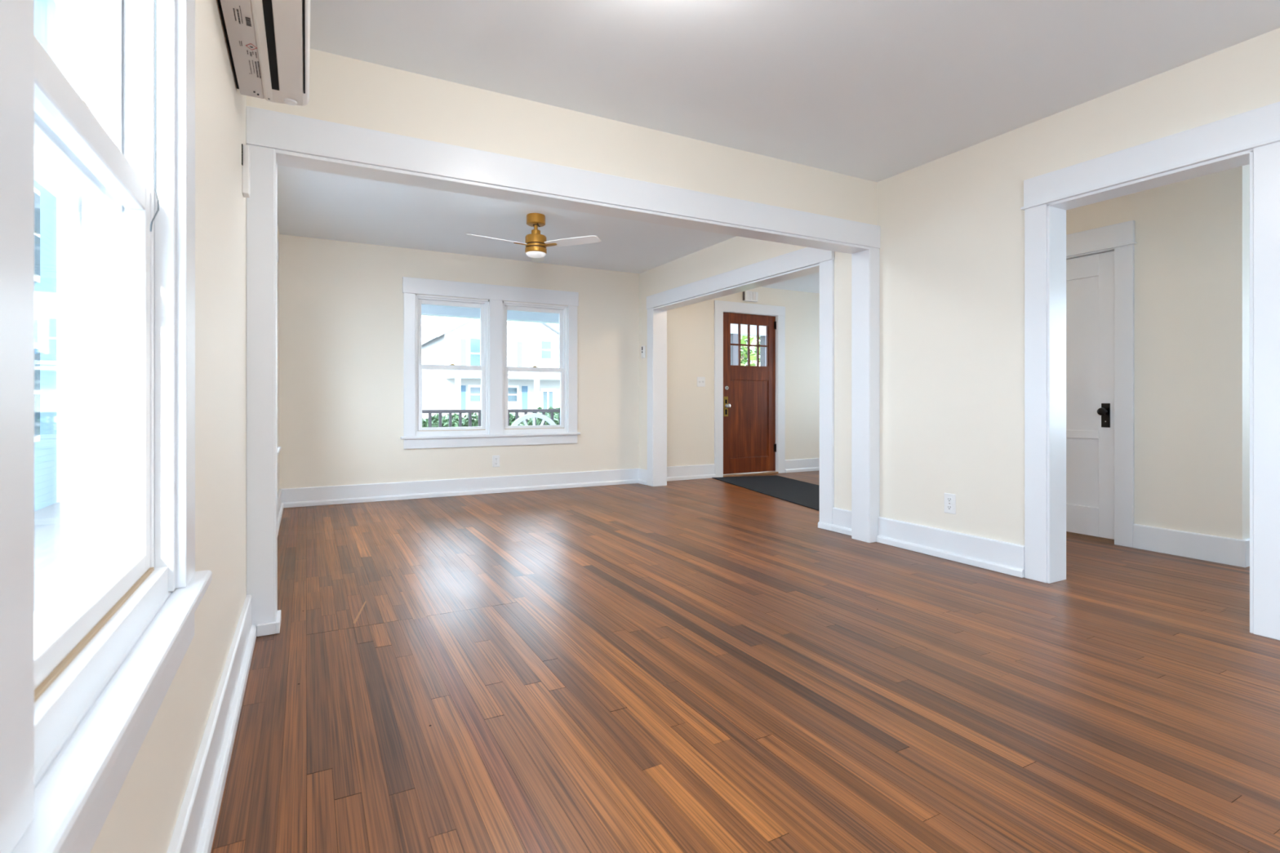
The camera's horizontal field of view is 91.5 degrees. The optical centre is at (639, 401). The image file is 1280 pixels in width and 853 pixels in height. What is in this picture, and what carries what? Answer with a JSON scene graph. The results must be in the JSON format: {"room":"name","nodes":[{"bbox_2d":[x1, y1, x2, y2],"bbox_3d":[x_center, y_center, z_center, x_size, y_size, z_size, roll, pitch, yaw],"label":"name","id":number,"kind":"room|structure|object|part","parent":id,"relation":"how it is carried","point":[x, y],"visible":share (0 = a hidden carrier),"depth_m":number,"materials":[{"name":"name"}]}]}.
{"room":"empty living room","nodes":[
{"label":"empty living room","id":0,"kind":"room"},
{"bbox_2d":[90,0,279,852],"bbox_3d":[-1.157,-0.282,1.553,0.150,2.464,9.330,0,0,-28],"label":"wall","id":1,"kind":"structure","parent":0,"point":[143,816],"depth_m":1.62,"materials":[{"name":"white paint"}]},
{"bbox_2d":[34,0,175,777],"bbox_3d":[-0.740,-0.340,0.781,0.150,1.420,0.712,0,0,-28],"label":"window","id":2,"kind":"structure","parent":1,"relation":"in","point":[95,114],"depth_m":1.05,"materials":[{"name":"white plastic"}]},
{"bbox_3d":[-0.796,-0.340,0.751,0.022,1.400,0.704,0,0,-28],"label":"storm frame","id":3,"kind":"part","parent":2,"relation":"part of","materials":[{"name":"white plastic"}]},
{"bbox_3d":[-0.746,-0.669,0.778,0.028,0.694,0.642,0,0,-28],"label":"sash","id":4,"kind":"part","parent":2,"relation":"part of","materials":[{"name":"white plastic"}]},
{"bbox_3d":[-0.713,-0.039,0.796,0.028,0.658,0.642,0,0,-28],"label":"sash","id":5,"kind":"part","parent":2,"relation":"part of","materials":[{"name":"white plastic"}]},
{"bbox_2d":[150,0,159,231],"bbox_3d":[-0.831,-0.568,1.068,0.007,0.565,0.050,0,0,-28],"label":"cord","id":6,"kind":"object","parent":2,"relation":"hanging from","point":[157,211],"visible":1,"depth_m":1.08,"materials":[{"name":"grey plastic"}]},
{"bbox_2d":[0,0,212,852],"bbox_3d":[-0.474,-0.373,0.455,0.071,1.670,1.802,0,0,-28],"label":"trim","id":7,"kind":"structure","parent":1,"relation":"attached to","point":[65,807],"depth_m":0.51,"materials":[{"name":"white"}]},
{"bbox_2d":[166,488,284,852],"bbox_3d":[-1.075,0.865,1.597,0.036,0.170,9.030,0,0,-28],"label":"baseboard","id":8,"kind":"structure","parent":1,"relation":"attached to","point":[194,829],"depth_m":1.52,"materials":[{"name":"white"}]},
{"bbox_2d":[241,143,249,197],"bbox_3d":[-1.498,-0.876,2.372,0.022,0.183,0.073,0,0,-28],"label":"sensor","id":9,"kind":"object","parent":1,"relation":"attached to","point":[245,148],"visible":1,"depth_m":2.35,"materials":[{"name":"white plastic"}]},
{"bbox_2d":[217,0,310,106],"bbox_3d":[-1.118,-1.216,1.877,0.225,0.304,0.805,0,0,-28],"label":"air conditioner","id":10,"kind":"object","parent":1,"relation":"attached to","point":[268,41],"visible":1,"depth_m":1.88,"materials":[{"name":"white plastic"}]},
{"bbox_3d":[-1.213,-1.224,1.829,0.012,0.268,0.789,0,0,-28],"label":"plate","id":11,"kind":"part","parent":10,"relation":"part of","materials":[{"name":"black plastic"}]},
{"bbox_3d":[-1.177,-1.077,1.844,0.071,0.010,0.795,0,0,-28],"label":"underside panel","id":12,"kind":"part","parent":10,"relation":"part of","materials":[{"name":"white plastic"}]},
{"bbox_2d":[262,0,279,90],"bbox_3d":[-1.103,-1.069,1.865,0.022,0.005,0.610,0,0,-28],"label":"vent","id":13,"kind":"object","parent":10,"relation":"attached to","point":[270,11],"depth_m":1.86,"materials":[{"name":"black plastic"}]},
{"bbox_2d":[277,240,280,454],"bbox_3d":[-2.347,-0.373,3.955,0.071,1.670,1.756,0,0,-28],"label":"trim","id":14,"kind":"structure","parent":1,"relation":"attached to","point":[278,447],"depth_m":4.67,"materials":[{"name":"white"}]},
{"bbox_2d":[279,234,819,488],"bbox_3d":[-0.077,-0.282,7.337,7.513,2.464,0.150,0,0,-28],"label":"wall","id":15,"kind":"structure","parent":0,"point":[341,302],"depth_m":6.25,"materials":[{"name":"white paint"}]},
{"bbox_2d":[415,294,488,435],"bbox_3d":[-1.916,-0.340,6.348,0.730,1.420,0.150,0,0,-28],"label":"window","id":16,"kind":"structure","parent":15,"relation":"in","point":[483,304],"depth_m":6.32,"materials":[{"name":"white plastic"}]},
{"bbox_3d":[-1.920,-0.669,6.354,0.660,0.694,0.028,0,0,-28],"label":"sash","id":17,"kind":"part","parent":16,"relation":"part of","materials":[{"name":"white plastic"}]},
{"bbox_3d":[-1.902,-0.039,6.320,0.660,0.658,0.028,0,0,-28],"label":"sash","id":18,"kind":"part","parent":16,"relation":"part of","materials":[{"name":"white plastic"}]},
{"bbox_2d":[281,468,638,507],"bbox_3d":[-1.607,0.865,6.412,3.643,0.170,0.036,0,0,-28],"label":"baseboard","id":19,"kind":"structure","parent":15,"relation":"attached to","point":[372,492],"depth_m":6.24,"materials":[{"name":"white"}]},
{"bbox_2d":[400,276,580,448],"bbox_3d":[-1.496,-0.373,6.481,1.866,1.670,0.071,0,0,-28],"label":"trim","id":20,"kind":"structure","parent":15,"relation":"attached to","point":[495,294],"depth_m":6.46,"materials":[{"name":"white wood"}]},
{"bbox_3d":[-1.493,-1.131,6.479,1.832,0.154,0.026,0,0,-28],"label":"head casing","id":21,"kind":"part","parent":20,"relation":"part of","materials":[{"name":"white wood"}]},
{"bbox_2d":[492,455,499,466],"bbox_3d":[-1.495,0.621,6.487,0.076,0.120,0.009,0,0,-28],"label":"wall outlet","id":22,"kind":"object","parent":15,"relation":"attached to","point":[495,459],"visible":1,"depth_m":6.48,"materials":[{"name":"white plastic"}]},
{"bbox_2d":[502,301,568,434],"bbox_3d":[-1.151,-0.340,6.757,0.733,1.420,0.150,0,0,-28],"label":"window","id":23,"kind":"structure","parent":15,"relation":"in","point":[562,310],"depth_m":6.76,"materials":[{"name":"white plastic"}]},
{"bbox_3d":[-1.154,-0.669,6.764,0.663,0.694,0.028,0,0,-28],"label":"sash","id":24,"kind":"part","parent":23,"relation":"part of","materials":[{"name":"white plastic"}]},
{"bbox_3d":[-1.136,-0.039,6.730,0.663,0.658,0.028,0,0,-28],"label":"sash","id":25,"kind":"part","parent":23,"relation":"part of","materials":[{"name":"white plastic"}]},
{"bbox_2d":[697,377,705,386],"bbox_3d":[0.756,-0.243,7.686,0.120,0.120,0.020,0,0,-28],"label":"light switch","id":26,"kind":"object","parent":15,"relation":"attached to","point":[700,380],"visible":1,"depth_m":7.69,"materials":[{"name":"white plastic"}]},
{"bbox_2d":[666,457,819,480],"bbox_3d":[1.637,0.865,8.148,3.425,0.170,0.036,0,0,-28],"label":"baseboard","id":27,"kind":"structure","parent":15,"relation":"attached to","point":[700,471],"depth_m":7.71,"materials":[{"name":"white"}]},
{"bbox_2d":[714,300,785,477],"bbox_3d":[1.394,-0.156,8.110,1.134,2.212,0.174,0,0,-28],"label":"trim","id":28,"kind":"structure","parent":15,"relation":"attached to","point":[721,307],"depth_m":7.99,"materials":[{"name":"white wood"}]},
{"bbox_2d":[742,290,758,302],"bbox_3d":[1.422,-1.351,8.019,0.206,0.126,0.060,0,0,-28],"label":"door chime","id":29,"kind":"object","parent":15,"relation":"attached to","point":[751,296],"visible":0.96,"depth_m":7.99,"materials":[{"name":"white plastic"}]},
{"bbox_2d":[723,312,778,477],"bbox_3d":[1.411,-0.089,8.097,0.902,2.078,0.193,0,0,-28],"label":"door","id":30,"kind":"structure","parent":15,"relation":"in","point":[749,446],"depth_m":8.07,"materials":[{"name":"brown wood"}]},
{"bbox_3d":[1.088,0.063,7.892,0.065,0.250,0.005,0,0,-28],"label":"lock plate","id":31,"kind":"part","parent":30,"relation":"part of","materials":[{"name":"gold metal"}]},
{"bbox_3d":[1.106,0.057,7.862,0.062,0.062,0.066,0,0,-28],"label":"knob","id":32,"kind":"part","parent":30,"relation":"part of","materials":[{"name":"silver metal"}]},
{"bbox_3d":[1.409,0.223,8.091,0.634,1.008,0.030,0,0,-28],"label":"panel","id":33,"kind":"part","parent":30,"relation":"part of","materials":[{"name":"brown wood"}]},
{"bbox_2d":[246,48,877,225],"bbox_3d":[-0.017,-0.282,3.442,3.643,2.464,0.115,0,0,-28],"label":"wall","id":34,"kind":"structure","parent":0,"point":[346,91],"depth_m":3.16,"materials":[{"name":"white paint"}]},
{"bbox_2d":[246,106,880,636],"bbox_3d":[-0.014,-0.119,3.435,3.643,2.139,0.180,0,0,-28],"label":"trim","id":35,"kind":"structure","parent":34,"relation":"attached to","point":[273,138],"depth_m":2.90,"materials":[{"name":"white wood"}]},
{"bbox_2d":[421,304,766,336],"bbox_3d":[-0.386,-1.308,9.729,9.700,0.285,0.180,0,0,-28],"label":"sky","id":36,"kind":"structure","parent":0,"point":[426,309],"depth_m":8.89,"materials":[{"name":"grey paint"}]},
{"bbox_2d":[210,470,1279,852],"bbox_3d":[2.030,1.010,3.315,7.334,0.121,9.130,0,0,-28],"label":"floor","id":37,"kind":"structure","parent":0,"point":[703,665],"depth_m":2.01,"materials":[{"name":"brown wood"}]},
{"bbox_2d":[711,475,819,511],"bbox_3d":[1.673,0.945,6.593,0.885,0.008,2.600,0,0,-16],"label":"door mat","id":38,"kind":"object","parent":37,"relation":"on","point":[796,491],"visible":0.51,"depth_m":6.81,"materials":[{"name":"grey fabric"}]},
{"bbox_2d":[277,0,1279,293],"bbox_3d":[2.089,-1.594,3.289,7.513,0.200,9.330,0,0,-28],"label":"ceiling","id":39,"kind":"structure","parent":0,"point":[876,91],"depth_m":2.83,"materials":[{"name":"white paint"}]},
{"bbox_2d":[466,213,600,262],"bbox_3d":[-0.933,-1.327,5.007,0.950,0.333,1.002,0,0,-28],"label":"ceiling fan","id":40,"kind":"object","parent":39,"relation":"hanging from","point":[535,243],"visible":1,"depth_m":4.94,"materials":[{"name":"gold metal"}]},
{"bbox_3d":[-1.101,-1.253,4.813,0.465,0.030,0.110,0,0,-37],"label":"blade","id":41,"kind":"part","parent":40,"relation":"part of","materials":[{"name":"white wood"}]},
{"bbox_3d":[-0.879,-1.253,5.344,0.110,0.030,0.465,0,0,-7],"label":"blade","id":42,"kind":"part","parent":40,"relation":"part of","materials":[{"name":"white"}]},
{"bbox_3d":[-0.530,-1.253,4.886,0.465,0.030,0.110,0,0,23],"label":"blade","id":43,"kind":"part","parent":40,"relation":"part of","materials":[{"name":"white wood"}]},
{"bbox_2d":[639,27,1279,545],"bbox_3d":[2.185,-0.282,3.341,0.145,2.464,9.030,0,0,-28],"label":"wall","id":44,"kind":"structure","parent":0,"point":[952,250],"depth_m":3.69,"materials":[{"name":"white paint"}]},
{"bbox_2d":[641,345,645,358],"bbox_3d":[0.037,-0.570,7.171,0.029,0.141,0.058,0,0,-28],"label":"remote","id":45,"kind":"object","parent":44,"relation":"attached to","point":[643,348],"visible":1,"depth_m":7.15,"materials":[{"name":"white plastic"}]},
{"bbox_2d":[646,247,834,524],"bbox_3d":[0.828,-0.119,5.874,0.203,2.139,2.832,0,0,-28],"label":"trim","id":46,"kind":"structure","parent":44,"relation":"attached to","point":[807,260],"depth_m":5.42,"materials":[{"name":"white wood"}]},
{"bbox_2d":[637,468,1024,577],"bbox_3d":[2.104,0.865,3.298,0.038,0.170,9.030,0,0,-28],"label":"baseboard","id":47,"kind":"structure","parent":44,"relation":"attached to","point":[1002,557],"depth_m":3.78,"materials":[{"name":"white"}]},
{"bbox_2d":[944,493,955,514],"bbox_3d":[1.870,0.616,3.766,0.009,0.120,0.076,0,0,-28],"label":"wall outlet","id":48,"kind":"object","parent":44,"relation":"attached to","point":[949,499],"visible":1,"depth_m":3.76,"materials":[{"name":"white plastic"}]},
{"bbox_2d":[946,497,951,502],"bbox_3d":[1.868,0.592,3.765,0.004,0.030,0.032,0,0,-28],"label":"socket","id":49,"kind":"object","parent":48,"relation":"attached to","point":[948,499],"depth_m":3.76,"materials":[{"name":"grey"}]},
{"bbox_2d":[946,504,951,510],"bbox_3d":[1.868,0.640,3.765,0.004,0.030,0.032,0,0,-28],"label":"socket","id":50,"kind":"object","parent":48,"relation":"attached to","point":[948,506],"depth_m":3.76,"materials":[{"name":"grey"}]},
{"bbox_2d":[1020,101,1279,640],"bbox_3d":[2.391,-0.120,2.946,0.204,2.141,1.058,0,0,-28],"label":"trim","id":51,"kind":"structure","parent":44,"relation":"attached to","point":[1252,137],"depth_m":2.84,"materials":[{"name":"white wood"}]},
{"bbox_2d":[1066,164,1249,539],"bbox_3d":[2.823,-0.282,4.930,0.130,2.464,2.970,0,0,-28],"label":"wall","id":52,"kind":"structure","parent":0,"point":[1192,249],"depth_m":3.81,"materials":[{"name":"white paint"}]},
{"bbox_2d":[1066,250,1114,539],"bbox_3d":[2.983,-0.042,4.494,0.103,1.932,0.757,0,0,-28],"label":"door","id":53,"kind":"structure","parent":52,"relation":"in","point":[1090,279],"depth_m":4.31,"materials":[{"name":"white wood"}]},
{"bbox_3d":[3.016,-0.329,4.511,0.014,1.066,0.561,0,0,-28],"label":"panel","id":54,"kind":"part","parent":53,"relation":"part of","materials":[{"name":"white wood"}]},
{"bbox_3d":[3.016,0.492,4.511,0.014,0.476,0.561,0,0,-28],"label":"panel","id":55,"kind":"part","parent":53,"relation":"part of","materials":[{"name":"white"}]},
{"bbox_3d":[3.118,0.068,4.199,0.062,0.054,0.054,0,0,-28],"label":"knob","id":56,"kind":"part","parent":53,"relation":"part of","materials":[{"name":"black metal"}]},
{"bbox_3d":[3.147,0.093,4.215,0.005,0.163,0.053,0,0,-28],"label":"knob plate","id":57,"kind":"part","parent":53,"relation":"part of","materials":[{"name":"black metal"}]},
{"bbox_2d":[1066,220,1137,547],"bbox_3d":[3.026,-0.113,4.516,0.164,2.126,1.018,0,0,-28],"label":"trim","id":58,"kind":"structure","parent":52,"relation":"attached to","point":[1119,237],"depth_m":4.10,"materials":[{"name":"white wood"}]},
{"bbox_2d":[1133,524,1249,567],"bbox_3d":[3.577,0.873,5.323,1.869,0.155,2.989,0,0,-28],"label":"baseboard","id":59,"kind":"structure","parent":52,"relation":"attached to","point":[1220,549],"depth_m":3.77,"materials":[{"name":"white"}]},
{"label":"outside","id":60,"kind":"structure","parent":0,"visible":0},
{"bbox_3d":[0.028,1.030,8.850,9.600,0.120,2.420,0,0,-28],"label":"floor","id":61,"kind":"structure","parent":60,"visible":0},
{"bbox_2d":[511,413,556,426],"bbox_3d":[-1.502,0.568,8.837,0.804,0.804,0.140,0,0,-28],"label":"wheel","id":62,"kind":"object","parent":61,"relation":"on","point":[534,415],"visible":0.17,"depth_m":8.82,"materials":[{"name":"white paint"}]},
{"bbox_2d":[730,333,737,365],"bbox_3d":[1.621,-0.098,10.791,0.180,2.135,0.180,0,0,-28],"label":"porch post","id":63,"kind":"object","parent":61,"relation":"on","point":[734,337],"visible":0.16,"depth_m":10.72,"materials":[{"name":"grey paint"}]},
{"bbox_2d":[760,335,766,366],"bbox_3d":[2.238,-0.098,11.121,0.180,2.135,0.180,0,0,-28],"label":"porch post","id":64,"kind":"object","parent":61,"relation":"on","point":[762,339],"visible":0.16,"depth_m":11.06,"materials":[{"name":"grey paint"}]},
{"bbox_3d":[-0.116,-0.098,9.862,0.180,2.135,0.180,0,0,-28],"label":"porch post","id":65,"kind":"object","parent":61,"relation":"on","visible":0},
{"bbox_2d":[422,408,559,427],"bbox_3d":[-2.321,0.501,8.682,4.820,0.778,0.070,0,0,-28],"label":"porch railing","id":66,"kind":"object","parent":65,"relation":"attached to","point":[516,411],"visible":0.04,"depth_m":8.65,"materials":[{"name":"grey paint"}]},
{"bbox_3d":[-2.321,0.135,8.682,4.820,0.046,0.070,0,0,-28],"label":"rail","id":67,"kind":"part","parent":66,"relation":"part of","materials":[{"name":"grey paint"}]},
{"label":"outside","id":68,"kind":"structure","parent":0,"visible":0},
{"bbox_3d":[-3.816,1.900,48.995,40.500,0.200,50.000,0,0,-28],"label":"street","id":69,"kind":"object","parent":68,"visible":0},
{"bbox_2d":[421,318,559,419],"bbox_3d":[-9.389,-2.190,39.803,8.240,7.980,11.850,0,0,-28],"label":"house","id":70,"kind":"structure","parent":69,"relation":"on","point":[529,344],"depth_m":36.73,"materials":[{"name":"grey"}]},
{"bbox_2d":[460,385,466,409],"bbox_3d":[-10.055,-0.130,35.421,0.310,1.560,0.050,0,0,-28],"label":"shutter","id":71,"kind":"object","parent":70,"relation":"hanging from","point":[463,388],"depth_m":35.41,"materials":[{"name":"blue"}]},
{"bbox_3d":[-9.428,-0.627,35.711,0.570,0.365,0.030,0,0,-28],"label":"pane","id":72,"kind":"part","parent":70,"relation":"part of","materials":[{"name":"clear glass"}]},
{"bbox_3d":[-9.428,-0.182,35.711,0.570,0.365,0.030,0,0,-28],"label":"pane","id":73,"kind":"part","parent":70,"relation":"part of","materials":[{"name":"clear glass"}]},
{"bbox_3d":[-9.194,-3.203,35.836,1.100,0.815,0.030,0,0,-28],"label":"pane","id":74,"kind":"part","parent":70,"relation":"part of","materials":[{"name":"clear glass"}]},
{"bbox_3d":[-9.194,-2.308,35.836,1.100,0.815,0.030,0,0,-28],"label":"pane","id":75,"kind":"part","parent":70,"relation":"part of","materials":[{"name":"clear glass"}]},
{"bbox_3d":[-7.572,-0.627,36.704,0.680,0.365,0.030,0,0,-28],"label":"pane","id":76,"kind":"part","parent":70,"relation":"part of","materials":[{"name":"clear glass"}]},
{"bbox_3d":[-7.572,-0.182,36.704,0.680,0.365,0.030,0,0,-28],"label":"pane","id":77,"kind":"part","parent":70,"relation":"part of","materials":[{"name":"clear glass"}]},
{"bbox_2d":[521,386,527,408],"bbox_3d":[-6.859,-0.135,37.131,0.340,1.570,0.050,0,0,-28],"label":"shutter","id":78,"kind":"object","parent":70,"relation":"hanging from","point":[524,388],"depth_m":37.10,"materials":[{"name":"blue"}]},
{"bbox_3d":[-5.729,-0.025,37.690,0.260,1.150,0.030,0,0,-28],"label":"pane","id":79,"kind":"part","parent":70,"relation":"part of","materials":[{"name":"clear glass"}]},
{"bbox_3d":[-5.667,-3.408,37.723,0.600,0.485,0.030,0,0,-28],"label":"pane","id":80,"kind":"part","parent":70,"relation":"part of","materials":[{"name":"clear glass"}]},
{"bbox_3d":[-5.667,-2.842,37.723,0.600,0.485,0.030,0,0,-28],"label":"pane","id":81,"kind":"part","parent":70,"relation":"part of","materials":[{"name":"clear glass"}]},
{"bbox_3d":[-5.565,0.225,37.818,0.970,2.050,0.060,0,0,-28],"label":"door","id":82,"kind":"part","parent":70,"relation":"part of","materials":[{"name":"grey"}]},
{"bbox_3d":[-5.412,-0.025,37.860,0.260,1.150,0.030,0,0,-28],"label":"pane","id":83,"kind":"part","parent":70,"relation":"part of","materials":[{"name":"clear glass"}]},
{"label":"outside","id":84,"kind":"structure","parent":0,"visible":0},
{"bbox_3d":[10.502,1.900,22.235,40.500,0.200,10.700,0,0,-28],"label":"ground","id":85,"kind":"structure","parent":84,"visible":0},
{"bbox_2d":[422,414,453,427],"bbox_3d":[-3.297,0.993,9.589,0.981,1.619,0.828,0,0,-28],"label":"shrub","id":86,"kind":"object","parent":85,"relation":"on","point":[424,421],"visible":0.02,"depth_m":9.53,"materials":[{"name":"green plant"}]},
{"bbox_2d":[426,413,468,426],"bbox_3d":[-3.324,0.986,10.646,0.986,1.632,0.869,0,0,-28],"label":"shrub","id":87,"kind":"object","parent":85,"relation":"on","point":[455,417],"visible":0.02,"depth_m":10.58,"materials":[{"name":"green plant"}]},
{"bbox_2d":[462,413,511,426],"bbox_3d":[-2.440,0.960,10.041,1.001,1.684,0.862,0,0,-28],"label":"shrub","id":88,"kind":"object","parent":85,"relation":"on","point":[474,422],"visible":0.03,"depth_m":9.91,"materials":[{"name":"green plant"}]},
{"bbox_2d":[509,412,523,425],"bbox_3d":[-2.478,0.979,11.097,0.960,1.646,0.839,0,0,-28],"label":"shrub","id":89,"kind":"object","parent":85,"relation":"on","point":[512,416],"visible":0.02,"depth_m":11.07,"materials":[{"name":"green plant"}]},
{"bbox_2d":[520,412,559,425],"bbox_3d":[-1.589,0.987,10.498,0.980,1.631,0.838,0,0,-28],"label":"shrub","id":90,"kind":"object","parent":85,"relation":"on","point":[556,418],"visible":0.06,"depth_m":10.36,"materials":[{"name":"green plant"}]},
{"bbox_2d":[532,405,559,416],"bbox_3d":[-1.622,0.938,11.536,0.980,1.729,0.852,0,0,-28],"label":"shrub","id":91,"kind":"object","parent":85,"relation":"on","point":[550,407],"visible":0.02,"depth_m":11.50,"materials":[{"name":"green plant"}]},
{"bbox_2d":[740,335,759,365],"bbox_3d":[1.901,-1.389,16.474,3.150,6.392,5.048,0,0,25],"label":"tree","id":92,"kind":"object","parent":85,"relation":"on","point":[743,353],"visible":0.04,"depth_m":15.30,"materials":[{"name":"green plant"}]},
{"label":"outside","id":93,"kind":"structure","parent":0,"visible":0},
{"bbox_2d":[34,502,60,612],"bbox_3d":[-27.128,1.900,18.375,29.500,0.200,82.000,0,0,-28],"label":"ground","id":94,"kind":"structure","parent":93,"point":[46,519],"depth_m":7.33,"materials":[{"name":"white"}]},
{"bbox_2d":[34,0,60,511],"bbox_3d":[-13.922,-3.825,10.811,9.450,11.250,14.600,0,0,-28],"label":"house","id":95,"kind":"structure","parent":94,"relation":"on","point":[46,12],"depth_m":10.73,"materials":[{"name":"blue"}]},
{"bbox_3d":[-9.598,-3.040,9.778,0.040,0.620,0.900,0,0,-28],"label":"pane","id":96,"kind":"part","parent":95,"relation":"part of","materials":[{"name":"clear glass"}]},
{"bbox_3d":[-9.598,-2.360,9.778,0.040,0.620,0.900,0,0,-28],"label":"pane","id":97,"kind":"part","parent":95,"relation":"part of","materials":[{"name":"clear glass"}]},
{"bbox_3d":[-9.598,-0.515,9.778,0.040,0.670,0.900,0,0,-28],"label":"pane","id":98,"kind":"part","parent":95,"relation":"part of","materials":[{"name":"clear glass"}]},
{"bbox_3d":[-9.598,0.215,9.778,0.040,0.670,0.900,0,0,-28],"label":"pane","id":99,"kind":"part","parent":95,"relation":"part of","materials":[{"name":"clear glass"}]}
]}

